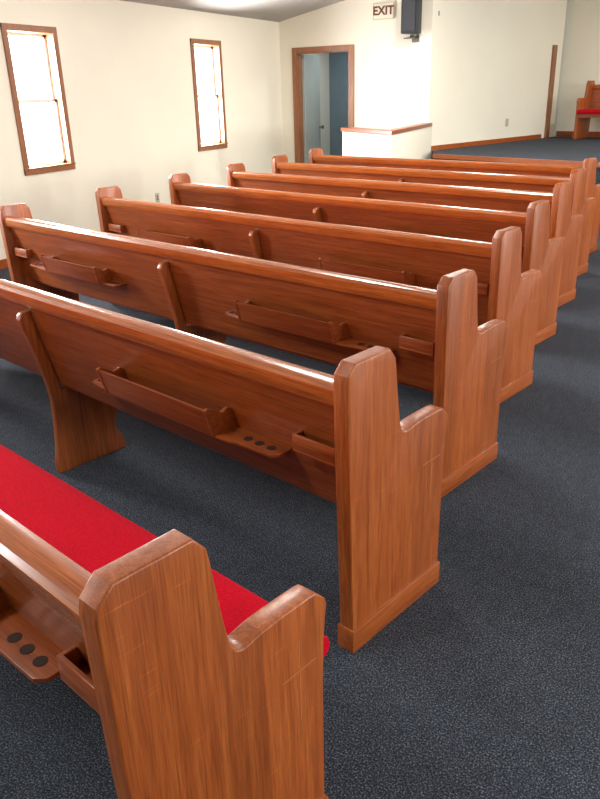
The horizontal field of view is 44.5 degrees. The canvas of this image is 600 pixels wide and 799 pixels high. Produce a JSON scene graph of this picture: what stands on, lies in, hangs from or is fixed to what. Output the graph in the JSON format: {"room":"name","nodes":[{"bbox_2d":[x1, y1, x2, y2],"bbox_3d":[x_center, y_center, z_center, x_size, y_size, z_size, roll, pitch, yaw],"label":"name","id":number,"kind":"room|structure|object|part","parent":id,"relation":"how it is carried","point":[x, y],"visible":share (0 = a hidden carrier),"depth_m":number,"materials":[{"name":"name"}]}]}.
{"room":"house of worship","nodes":[
{"label":"house of worship","id":0,"kind":"room"},
{"bbox_2d":[0,0,329,259],"bbox_3d":[-2.703,-2.812,7.610,0.160,2.560,20.000,10,25,25],"label":"wall","id":1,"kind":"structure","parent":0,"point":[127,66],"depth_m":8.75,"materials":[{"name":"beige paint"}]},
{"bbox_2d":[0,258,7,269],"bbox_3d":[-3.685,-0.801,6.072,0.016,0.090,15.166,10,25,25],"label":"baseboard","id":2,"kind":"structure","parent":1,"relation":"attached to","point":[3,263],"depth_m":7.35,"materials":[{"name":"brown wood"}]},
{"bbox_2d":[0,23,75,175],"bbox_3d":[-2.633,-3.031,7.454,0.030,1.384,0.725,10,25,25],"label":"trim","id":3,"kind":"structure","parent":1,"relation":"attached to","point":[4,27],"depth_m":7.39,"materials":[{"name":"brown wood"}]},
{"bbox_2d":[7,31,69,167],"bbox_3d":[-2.700,-3.042,7.486,0.120,1.280,0.613,10,25,25],"label":"window","id":4,"kind":"structure","parent":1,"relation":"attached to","point":[48,37],"depth_m":7.66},
{"bbox_2d":[7,32,65,167],"bbox_3d":[-2.720,-3.046,7.496,0.065,1.252,0.585,10,25,25],"label":"sash","id":5,"kind":"object","parent":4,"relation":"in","point":[43,40],"visible":0.61,"depth_m":7.63,"materials":[{"name":"white plastic"}]},
{"bbox_2d":[155,193,159,202],"bbox_3d":[-1.817,-2.568,9.350,0.008,0.120,0.075,10,25,25],"label":"wall outlet","id":6,"kind":"object","parent":1,"relation":"attached to","point":[156,194],"visible":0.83,"depth_m":9.34,"materials":[{"name":"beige plastic"}]},
{"bbox_2d":[194,44,223,145],"bbox_3d":[-1.294,-4.146,10.026,0.120,1.280,0.613,10,25,25],"label":"window","id":7,"kind":"structure","parent":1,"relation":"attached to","point":[214,48],"depth_m":10.22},
{"bbox_2d":[194,45,220,145],"bbox_3d":[-1.315,-4.149,10.036,0.065,1.252,0.585,10,25,25],"label":"sash","id":8,"kind":"object","parent":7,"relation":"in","point":[195,46],"visible":0.63,"depth_m":10.20,"materials":[{"name":"white plastic"}]},
{"bbox_2d":[190,38,227,151],"bbox_3d":[-1.228,-4.134,9.994,0.030,1.384,0.725,10,25,25],"label":"trim","id":9,"kind":"structure","parent":1,"relation":"attached to","point":[192,41],"depth_m":9.94,"materials":[{"name":"brown wood"}]},
{"bbox_2d":[121,0,343,21],"bbox_3d":[2.667,-3.692,4.256,12.407,1.441,20.400,10,25,25],"label":"ceiling","id":10,"kind":"structure","parent":0,"point":[269,10],"depth_m":10.01,"materials":[{"name":"paint"}]},
{"bbox_2d":[0,227,599,798],"bbox_3d":[2.755,-0.657,5.526,12.407,0.100,20.400,10,25,25],"label":"floor","id":11,"kind":"structure","parent":0,"point":[487,685],"depth_m":2.43,"materials":[{"name":"carpet"}]},
{"bbox_2d":[0,444,329,798],"bbox_3d":[-1.367,0.195,2.460,3.461,0.915,0.595,18,30,39],"label":"pew","id":12,"kind":"object","parent":11,"relation":"on","point":[200,685],"visible":1,"depth_m":1.30,"materials":[{"name":"brown wood"}]},
{"bbox_3d":[-1.485,0.115,2.291,3.349,0.380,0.110,18,30,39],"label":"panel","id":13,"kind":"part","parent":12,"relation":"part of","materials":[{"name":"brown wood"}]},
{"bbox_3d":[-1.521,-0.072,2.177,3.349,0.065,0.072,18,30,39],"label":"rail","id":14,"kind":"part","parent":12,"relation":"part of","materials":[{"name":"brown wood"}]},
{"bbox_2d":[0,444,329,656],"bbox_3d":[-1.299,0.184,2.535,3.343,0.062,0.397,18,30,39],"label":"seat cushion","id":15,"kind":"object","parent":12,"relation":"on","point":[82,528],"depth_m":2.02,"materials":[{"name":"red fabric"}]},
{"bbox_2d":[0,279,447,652],"bbox_3d":[-0.959,-0.157,3.273,3.461,0.915,0.595,18,30,39],"label":"pew","id":16,"kind":"object","parent":11,"relation":"on","point":[340,438],"visible":1,"depth_m":2.27,"materials":[{"name":"brown wood"}]},
{"bbox_3d":[-1.114,-0.424,2.990,3.349,0.065,0.072,18,30,39],"label":"rail","id":17,"kind":"part","parent":16,"relation":"part of","materials":[{"name":"brown wood"}]},
{"bbox_3d":[-1.078,-0.237,3.104,3.349,0.380,0.110,18,30,39],"label":"panel","id":18,"kind":"part","parent":16,"relation":"part of","materials":[{"name":"brown wood"}]},
{"bbox_2d":[0,203,507,497],"bbox_3d":[-0.541,-0.511,4.090,3.461,0.915,0.595,18,30,39],"label":"pew","id":19,"kind":"object","parent":11,"relation":"on","point":[438,345],"visible":0.85,"depth_m":3.27,"materials":[{"name":"brown wood"}]},
{"bbox_3d":[-0.696,-0.778,3.807,3.349,0.065,0.072,18,30,39],"label":"rail","id":20,"kind":"part","parent":19,"relation":"part of","materials":[{"name":"brown wood"}]},
{"bbox_3d":[-0.660,-0.591,3.921,3.349,0.380,0.110,18,30,39],"label":"panel","id":21,"kind":"part","parent":19,"relation":"part of","materials":[{"name":"brown wood"}]},
{"bbox_2d":[95,186,542,402],"bbox_3d":[-0.123,-0.865,4.907,3.461,0.915,0.595,18,30,39],"label":"pew","id":22,"kind":"object","parent":11,"relation":"on","point":[507,294],"visible":0.57,"depth_m":4.08,"materials":[{"name":"brown wood"}]},
{"bbox_3d":[-0.278,-1.132,4.624,3.349,0.065,0.072,18,30,39],"label":"rail","id":23,"kind":"part","parent":22,"relation":"part of","materials":[{"name":"brown wood"}]},
{"bbox_3d":[-0.242,-0.945,4.739,3.349,0.380,0.110,18,30,39],"label":"panel","id":24,"kind":"part","parent":22,"relation":"part of","materials":[{"name":"brown wood"}]},
{"bbox_2d":[168,173,565,344],"bbox_3d":[0.294,-1.219,5.725,3.461,0.915,0.595,18,30,39],"label":"pew","id":25,"kind":"object","parent":11,"relation":"on","point":[539,252],"visible":0.36,"depth_m":4.93,"materials":[{"name":"brown wood"}]},
{"bbox_3d":[0.140,-1.486,5.442,3.349,0.065,0.072,18,30,39],"label":"rail","id":26,"kind":"part","parent":25,"relation":"part of","materials":[{"name":"brown wood"}]},
{"bbox_3d":[0.176,-1.299,5.556,3.349,0.380,0.110,18,30,39],"label":"panel","id":27,"kind":"part","parent":25,"relation":"part of","materials":[{"name":"brown wood"}]},
{"bbox_2d":[227,163,583,306],"bbox_3d":[0.727,-1.568,6.530,3.461,0.915,0.595,18,30,39],"label":"pew","id":28,"kind":"object","parent":11,"relation":"on","point":[562,224],"visible":0.3,"depth_m":5.72,"materials":[{"name":"brown wood"}]},
{"bbox_3d":[0.572,-1.836,6.247,3.349,0.065,0.072,18,30,39],"label":"rail","id":29,"kind":"part","parent":28,"relation":"part of","materials":[{"name":"brown wood"}]},
{"bbox_3d":[0.609,-1.649,6.361,3.349,0.380,0.110,18,30,39],"label":"panel","id":30,"kind":"part","parent":28,"relation":"part of","materials":[{"name":"brown wood"}]},
{"bbox_2d":[272,155,595,275],"bbox_3d":[1.145,-1.922,7.347,3.461,0.915,0.595,18,30,39],"label":"pew","id":31,"kind":"object","parent":11,"relation":"on","point":[581,205],"visible":0.27,"depth_m":6.59,"materials":[{"name":"brown wood"}]},
{"bbox_3d":[1.027,-2.003,7.178,3.349,0.380,0.110,18,30,39],"label":"panel","id":32,"kind":"part","parent":31,"relation":"part of","materials":[{"name":"brown wood"}]},
{"bbox_3d":[0.990,-2.190,7.064,3.349,0.065,0.072,18,30,39],"label":"rail","id":33,"kind":"part","parent":31,"relation":"part of","materials":[{"name":"brown wood"}]},
{"bbox_2d":[309,148,599,253],"bbox_3d":[1.563,-2.276,8.164,3.461,0.915,0.595,18,30,39],"label":"pew","id":34,"kind":"object","parent":11,"relation":"on","point":[316,156],"visible":0.21,"depth_m":7.46,"materials":[{"name":"brown wood"}]},
{"bbox_3d":[1.445,-2.357,7.995,3.349,0.380,0.110,18,30,39],"label":"panel","id":35,"kind":"part","parent":34,"relation":"part of","materials":[{"name":"brown wood"}]},
{"bbox_3d":[1.408,-2.544,7.881,3.349,0.065,0.072,18,30,39],"label":"rail","id":36,"kind":"part","parent":34,"relation":"part of","materials":[{"name":"brown wood"}]},
{"bbox_2d":[279,0,432,162],"bbox_3d":[0.775,-4.704,11.253,2.552,3.050,0.120,10,25,25],"label":"wall","id":37,"kind":"structure","parent":0,"point":[392,71],"depth_m":10.90,"materials":[{"name":"beige paint"}]},
{"bbox_2d":[302,55,323,162],"bbox_3d":[0.236,-4.566,12.185,0.115,2.083,0.800,6,24,18],"label":"door","id":38,"kind":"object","parent":37,"relation":"attached to","point":[310,65],"visible":0.8,"depth_m":12.01,"materials":[{"name":"paint"}]},
{"bbox_2d":[292,44,353,162],"bbox_3d":[0.396,-4.369,11.596,1.040,2.190,0.140,10,25,25],"label":"door frame","id":39,"kind":"structure","parent":37,"relation":"attached to","point":[297,53],"depth_m":11.41,"materials":[{"name":"brown wood"}]},
{"bbox_2d":[373,2,393,19],"bbox_3d":[1.204,-5.581,10.535,0.317,0.210,0.037,10,25,25],"label":"exit sign","id":40,"kind":"object","parent":37,"relation":"attached to","point":[385,10],"visible":1,"depth_m":10.53,"materials":[{"name":"plastic"}]},
{"bbox_2d":[401,0,421,41],"bbox_3d":[1.558,-5.324,10.273,0.300,0.570,0.330,10,25,25],"label":"wall speaker","id":41,"kind":"object","parent":37,"relation":"attached to","point":[411,10],"visible":1,"depth_m":10.14,"materials":[{"name":"black plastic"}]},
{"bbox_2d":[402,0,415,30],"bbox_3d":[1.503,-5.311,10.116,0.180,0.410,0.014,10,25,25],"label":"grille","id":42,"kind":"object","parent":41,"relation":"attached to","point":[408,6],"depth_m":10.12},
{"bbox_2d":[329,11,439,155],"bbox_3d":[1.314,-4.805,12.094,2.850,2.560,1.814,10,25,25],"label":"wall","id":43,"kind":"structure","parent":0,"point":[338,61],"depth_m":13.16,"materials":[{"name":"paint"}]},
{"bbox_2d":[342,126,431,158],"bbox_3d":[1.168,-3.225,10.292,1.030,1.045,2.145,10,25,25],"label":"wall","id":44,"kind":"structure","parent":0,"point":[415,144],"depth_m":9.73,"materials":[{"name":"beige paint"}]},
{"bbox_2d":[341,123,431,134],"bbox_3d":[1.135,-3.715,10.059,1.060,0.050,2.171,10,25,25],"label":"trim","id":45,"kind":"structure","parent":44,"relation":"on","point":[420,125],"depth_m":9.62,"materials":[{"name":"brown wood"}]},
{"bbox_2d":[432,154,599,166],"bbox_3d":[5.184,-2.084,6.908,0.030,0.056,10.025,-20,29,-37],"label":"trim","id":46,"kind":"structure","parent":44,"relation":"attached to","point":[440,156],"depth_m":9.51,"materials":[{"name":"brown wood"}]},
{"bbox_2d":[429,0,566,154],"bbox_3d":[3.170,-5.409,11.673,3.656,3.900,0.120,-21,30,-38],"label":"wall","id":47,"kind":"structure","parent":0,"point":[491,59],"depth_m":11.53,"materials":[{"name":"beige paint"}]},
{"bbox_2d":[431,134,540,150],"bbox_3d":[3.090,-4.200,11.964,3.180,0.070,0.016,-21,30,-38],"label":"baseboard","id":48,"kind":"structure","parent":47,"relation":"attached to","point":[538,136],"depth_m":11.85,"materials":[{"name":"brown wood"}]},
{"bbox_2d":[544,45,557,137],"bbox_3d":[4.369,-5.351,12.785,0.120,1.490,0.030,-21,30,-38],"label":"trim","id":49,"kind":"structure","parent":47,"relation":"attached to","point":[555,47],"depth_m":12.76,"materials":[{"name":"brown wood"}]},
{"bbox_2d":[431,153,599,184],"bbox_3d":[6.615,-2.462,8.562,4.936,0.677,10.377,-22,30,-40],"label":"floor","id":50,"kind":"structure","parent":0,"point":[597,181],"depth_m":9.08,"materials":[{"name":"carpet"}]},
{"bbox_2d":[432,137,599,161],"bbox_3d":[6.606,-2.780,8.429,4.936,0.012,10.377,-22,30,-40],"label":"floor","id":51,"kind":"structure","parent":0,"point":[551,148],"depth_m":10.76,"materials":[{"name":"carpet"}]},
{"bbox_2d":[573,81,599,138],"bbox_3d":[5.558,-4.642,11.752,0.562,0.915,2.212,-22,30,-39],"label":"pew","id":52,"kind":"object","parent":51,"relation":"on","point":[588,107],"visible":1,"depth_m":12.43,"materials":[{"name":"brown wood"}]},
{"bbox_2d":[576,109,599,113],"bbox_3d":[5.500,-4.599,11.707,0.397,0.062,2.094,-22,30,-39],"label":"seat cushion","id":53,"kind":"object","parent":52,"relation":"on","point":[578,111],"depth_m":12.18,"materials":[{"name":"red fabric"}]},
{"bbox_3d":[5.688,-4.827,11.815,0.110,0.380,2.100,-22,30,-39],"label":"panel","id":54,"kind":"part","parent":52,"relation":"part of","materials":[{"name":"brown wood"}]},
{"bbox_3d":[5.714,-5.040,11.759,0.072,0.065,2.100,-22,30,-39],"label":"rail","id":55,"kind":"part","parent":52,"relation":"part of","materials":[{"name":"brown wood"}]},
{"bbox_2d":[554,0,599,136],"bbox_3d":[7.537,-4.915,10.187,0.120,3.900,9.200,-22,30,-39],"label":"wall","id":56,"kind":"structure","parent":0,"point":[580,60],"depth_m":12.70,"materials":[{"name":"beige paint"}]},
{"bbox_2d":[556,131,599,136],"bbox_3d":[7.625,-3.736,10.512,0.016,0.090,8.500,-22,30,-39],"label":"baseboard","id":57,"kind":"structure","parent":56,"relation":"attached to","point":[558,133],"depth_m":13.18,"materials":[{"name":"brown wood"}]}
]}

